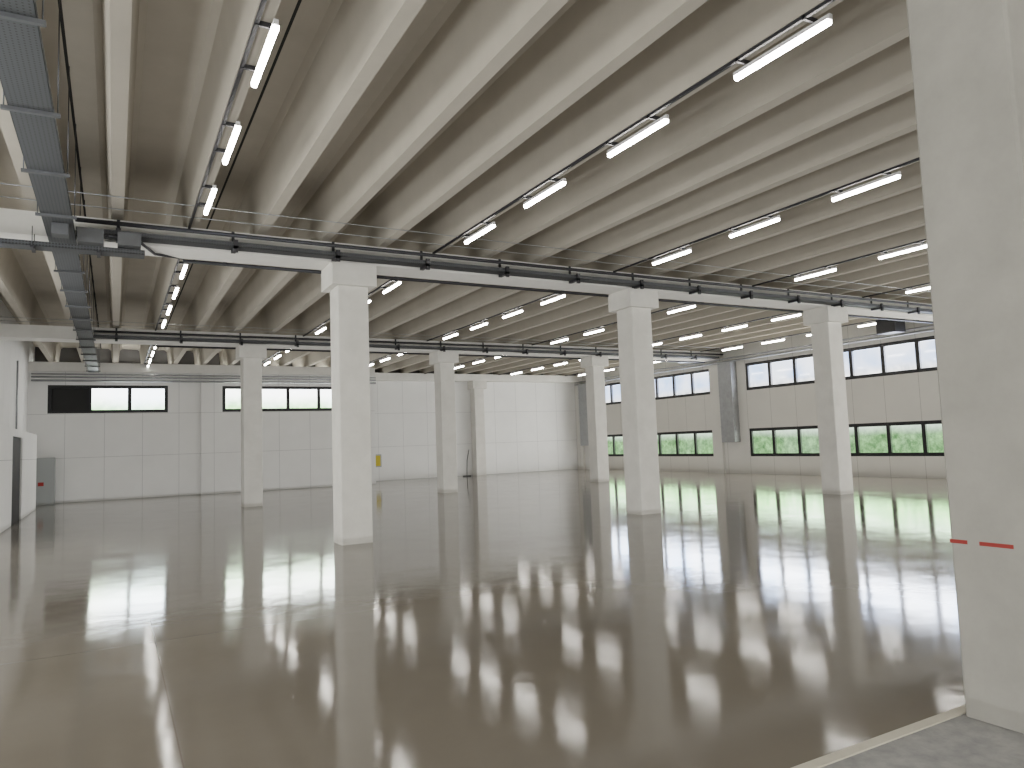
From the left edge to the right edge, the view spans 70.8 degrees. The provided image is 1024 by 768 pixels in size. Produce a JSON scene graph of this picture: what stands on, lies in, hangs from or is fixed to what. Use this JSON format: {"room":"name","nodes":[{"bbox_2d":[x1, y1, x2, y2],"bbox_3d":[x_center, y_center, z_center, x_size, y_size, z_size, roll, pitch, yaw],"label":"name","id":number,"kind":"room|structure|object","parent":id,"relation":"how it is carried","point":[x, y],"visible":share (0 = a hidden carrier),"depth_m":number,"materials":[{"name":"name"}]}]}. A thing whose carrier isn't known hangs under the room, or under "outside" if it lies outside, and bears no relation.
{"room":"empty warehouse","nodes":[
{"label":"empty warehouse","id":0,"kind":"room"},
{"bbox_2d":[0,299,34,431],"bbox_3d":[-7.705,-0.332,8.449,0.250,5.580,40.700,0,-5,-29],"label":"wall","id":1,"kind":"structure","parent":0,"point":[11,352],"depth_m":20.54,"materials":[{"name":"white paint"}]},
{"bbox_2d":[15,325,933,428],"bbox_3d":[2.459,-0.805,14.575,23.410,2.180,38.900,0,-5,-29],"label":"pipes","id":2,"kind":"object","parent":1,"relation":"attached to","point":[920,327],"visible":0.81,"depth_m":25.71,"materials":[{"name":"grey metal"}]},
{"bbox_2d":[0,425,36,533],"bbox_3d":[-12.233,2.232,17.388,0.500,2.240,9.500,0,-5,-29],"label":"wall","id":3,"kind":"structure","parent":0,"point":[28,449],"depth_m":18.15,"materials":[{"name":"grey paint"}]},
{"bbox_2d":[11,437,20,524],"bbox_3d":[-12.087,2.309,17.288,0.260,2.060,2.000,0,-5,-29],"label":"door","id":4,"kind":"structure","parent":3,"relation":"in","point":[16,441],"depth_m":17.46,"materials":[{"name":"grey metal"}]},
{"bbox_2d":[27,371,375,503],"bbox_3d":[-11.426,1.934,27.820,11.990,4.460,2.340,0,-5,-29],"label":"wall","id":5,"kind":"structure","parent":0,"point":[193,447],"depth_m":26.21,"materials":[{"name":"white paint"}]},
{"bbox_2d":[36,458,55,505],"bbox_3d":[-15.523,3.231,23.913,0.580,1.540,0.455,0,-5,-29],"label":"door","id":6,"kind":"structure","parent":5,"relation":"in","point":[45,467],"depth_m":23.75,"materials":[{"name":"grey metal"}]},
{"bbox_2d":[47,385,331,413],"bbox_3d":[-11.210,0.561,26.891,10.330,0.970,0.070,0,-5,-29],"label":"window frames","id":7,"kind":"structure","parent":5,"relation":"in","point":[89,387],"depth_m":25.80,"materials":[{"name":"black metal"}]},
{"bbox_2d":[51,388,87,409],"bbox_3d":[-15.216,0.530,24.731,1.227,0.970,0.001,0,-5,-29],"label":"window panel","id":8,"kind":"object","parent":7,"relation":"attached to","point":[62,399],"depth_m":24.74,"materials":[{"name":"black"}]},
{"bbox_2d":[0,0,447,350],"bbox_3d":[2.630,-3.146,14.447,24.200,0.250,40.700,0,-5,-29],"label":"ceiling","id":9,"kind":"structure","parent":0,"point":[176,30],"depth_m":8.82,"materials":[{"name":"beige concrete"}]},
{"bbox_2d":[35,347,577,480],"bbox_3d":[-6.984,1.533,31.791,24.200,5.580,0.270,0,-5,-29],"label":"wall","id":10,"kind":"structure","parent":0,"point":[530,427],"depth_m":34.37,"materials":[{"name":"grey"}]},
{"bbox_2d":[376,454,381,466],"bbox_3d":[-6.001,3.406,31.927,0.400,0.560,0.149,0,-5,-29],"label":"box","id":11,"kind":"object","parent":10,"relation":"attached to","point":[378,456],"visible":0.64,"depth_m":31.90,"materials":[{"name":"yellow"}]},
{"bbox_2d":[0,183,930,350],"bbox_3d":[0.649,-1.846,18.016,23.400,0.010,10.212,0,-5,-29],"label":"wires","id":12,"kind":"object","parent":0,"point":[0,183],"depth_m":12.70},
{"bbox_2d":[0,0,931,375],"bbox_3d":[2.502,-2.624,14.324,22.405,0.800,40.100,0,-5,-29],"label":"ceiling","id":13,"kind":"structure","parent":0,"point":[494,99],"depth_m":9.02,"materials":[{"name":"beige concrete"}]},
{"bbox_2d":[0,0,100,371],"bbox_3d":[-5.878,-2.514,8.475,1.750,1.360,36.040,0,-5,-29],"label":"hangers","id":14,"kind":"object","parent":13,"relation":"hanging from","point":[4,15],"depth_m":7.42,"materials":[{"name":"grey metal"}]},
{"bbox_2d":[0,0,931,370],"bbox_3d":[3.107,-1.945,13.305,23.250,0.320,37.260,0,-5,-29],"label":"cable tray","id":15,"kind":"object","parent":13,"relation":"hanging from","point":[24,78],"visible":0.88,"depth_m":9.64,"materials":[{"name":"grey metal"}]},
{"bbox_2d":[0,208,932,382],"bbox_3d":[2.462,-2.027,14.734,23.600,0.320,39.320,0,-5,-29],"label":"beams","id":16,"kind":"structure","parent":13,"relation":"attached to","point":[14,224],"depth_m":16.62,"materials":[{"name":"concrete"}]},
{"bbox_2d":[51,222,140,249],"bbox_3d":[-5.414,-1.937,9.425,1.000,0.210,0.650,0,-5,-29],"label":"boxes","id":17,"kind":"object","parent":16,"relation":"attached to","point":[85,236],"depth_m":9.43},
{"bbox_2d":[30,220,919,359],"bbox_3d":[-0.042,-1.521,18.312,21.520,0.570,10.020,0,-5,-29],"label":"brackets","id":18,"kind":"object","parent":16,"relation":"attached to","point":[234,250],"depth_m":14.81,"materials":[{"name":"black metal"}]},
{"bbox_2d":[75,217,932,362],"bbox_3d":[1.043,-1.516,19.232,21.330,0.270,10.840,0,-5,-29],"label":"conduit","id":19,"kind":"object","parent":16,"relation":"attached to","point":[86,220],"depth_m":14.06,"materials":[{"name":"grey metal"}]},
{"bbox_2d":[144,0,929,375],"bbox_3d":[3.813,-2.199,14.948,19.260,0.040,39.600,0,-5,-29],"label":"rails","id":20,"kind":"object","parent":13,"relation":"attached to","point":[806,17],"depth_m":9.36,"materials":[{"name":"black metal"}]},
{"bbox_2d":[876,318,905,334],"bbox_3d":[11.338,-2.135,21.626,0.500,1.230,0.600,0,-5,-29],"label":"heater","id":21,"kind":"object","parent":13,"relation":"hanging from","point":[883,327],"depth_m":21.41,"materials":[{"name":"grey metal"}]},
{"bbox_2d":[0,469,964,767],"bbox_3d":[0.030,3.175,19.059,24.200,0.250,29.040,0,-5,-29],"label":"floor","id":22,"kind":"structure","parent":0,"point":[524,619],"depth_m":5.89,"materials":[{"name":"grey concrete"}]},
{"bbox_2d":[236,344,266,506],"bbox_3d":[-7.283,1.161,20.129,0.720,4.460,0.720,0,-5,-29],"label":"column","id":23,"kind":"structure","parent":22,"relation":"on","point":[251,357],"depth_m":19.91,"materials":[{"name":"concrete"}]},
{"bbox_2d":[321,261,376,544],"bbox_3d":[-2.618,0.309,11.690,0.720,4.460,0.720,0,-5,-29],"label":"column","id":24,"kind":"structure","parent":22,"relation":"on","point":[348,284],"depth_m":11.48,"materials":[{"name":"concrete"}]},
{"bbox_2d":[429,351,458,492],"bbox_3d":[-2.118,1.206,22.980,0.720,4.460,0.720,0,-5,-29],"label":"column","id":25,"kind":"structure","parent":22,"relation":"on","point":[443,362],"depth_m":22.78,"materials":[{"name":"concrete"}]},
{"bbox_2d":[467,381,486,475],"bbox_3d":[-1.617,2.103,34.270,0.720,4.460,0.720,0,-5,-29],"label":"column","id":26,"kind":"structure","parent":22,"relation":"on","point":[476,388],"depth_m":34.06,"materials":[{"name":"concrete"}]},
{"bbox_2d":[580,356,608,481],"bbox_3d":[3.048,1.250,25.831,0.720,4.460,0.720,0,-5,-29],"label":"column","id":27,"kind":"structure","parent":22,"relation":"on","point":[594,366],"depth_m":25.64,"materials":[{"name":"concrete"}]},
{"bbox_2d":[608,288,660,514],"bbox_3d":[2.548,0.354,14.541,0.720,4.460,0.720,0,-5,-29],"label":"column","id":28,"kind":"structure","parent":22,"relation":"on","point":[633,307],"depth_m":14.35,"materials":[{"name":"concrete"}]},
{"bbox_2d":[803,306,853,494],"bbox_3d":[7.713,0.398,17.392,0.720,4.460,0.720,0,-5,-29],"label":"column","id":29,"kind":"structure","parent":22,"relation":"on","point":[825,322],"depth_m":17.21,"materials":[{"name":"concrete"}]},
{"bbox_2d":[148,13,929,374],"bbox_3d":[3.555,-2.103,15.518,19.136,0.040,35.740,0,-5,-29],"label":"ceiling light","id":30,"kind":"object","parent":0,"point":[829,16],"depth_m":9.95,"materials":[{"name":"white plastic"}]},
{"bbox_2d":[147,19,929,375],"bbox_3d":[3.556,-2.063,15.515,19.152,0.041,35.710,0,-5,-29],"label":"tubes","id":31,"kind":"object","parent":30,"relation":"attached to","point":[274,29],"depth_m":9.18,"materials":[{"name":"white plastic"}]},
{"bbox_2d":[576,319,945,478],"bbox_3d":[13.175,-0.152,19.974,0.250,5.580,40.700,0,-5,-29],"label":"wall","id":32,"kind":"structure","parent":0,"point":[909,396],"depth_m":25.55,"materials":[{"name":"white paint"}]},
{"bbox_2d":[574,361,725,472],"bbox_3d":[12.826,0.443,20.215,0.120,4.460,39.220,0,-5,-29],"label":"pilasters","id":33,"kind":"object","parent":32,"relation":"attached to","point":[718,445],"visible":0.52,"depth_m":28.69,"materials":[{"name":"grey concrete"}]},
{"bbox_2d":[578,362,740,445],"bbox_3d":[5.803,0.813,32.124,0.899,3.750,10.460,0,-5,-29],"label":"ducts","id":34,"kind":"object","parent":32,"relation":"attached to","point":[727,376],"visible":0.71,"depth_m":27.93,"materials":[{"name":"silver metal"}]},
{"bbox_2d":[605,340,936,402],"bbox_3d":[13.231,-1.040,19.877,0.001,1.030,36.880,0,-5,-29],"label":"window glass","id":35,"kind":"structure","parent":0,"point":[901,357],"depth_m":25.18,"materials":[{"name":"clear glass"}]},
{"bbox_2d":[607,424,943,453],"bbox_3d":[13.320,1.440,19.676,0.001,1.050,36.880,0,-5,-29],"label":"window glass","id":36,"kind":"structure","parent":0,"point":[905,438],"depth_m":24.97,"materials":[{"name":"clear glass"}]},
{"bbox_2d":[821,714,1023,767],"bbox_3d":[9.852,1.383,1.292,24.200,0.246,11.600,0,-5,-29],"label":"floor","id":37,"kind":"structure","parent":0,"point":[962,741],"depth_m":3.37,"materials":[{"name":"grey concrete"}]},
{"bbox_2d":[791,705,965,767],"bbox_3d":[7.042,1.892,6.375,24.200,0.254,0.060,0,-5,-29],"label":"trim","id":38,"kind":"structure","parent":37,"relation":"on","point":[825,760],"depth_m":3.48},
{"bbox_2d":[906,0,1023,733],"bbox_3d":[2.611,-0.517,3.824,0.720,4.460,0.720,0,-5,-29],"label":"column","id":39,"kind":"structure","parent":37,"relation":"on","point":[967,56],"depth_m":3.69,"materials":[{"name":"concrete"}]}
]}

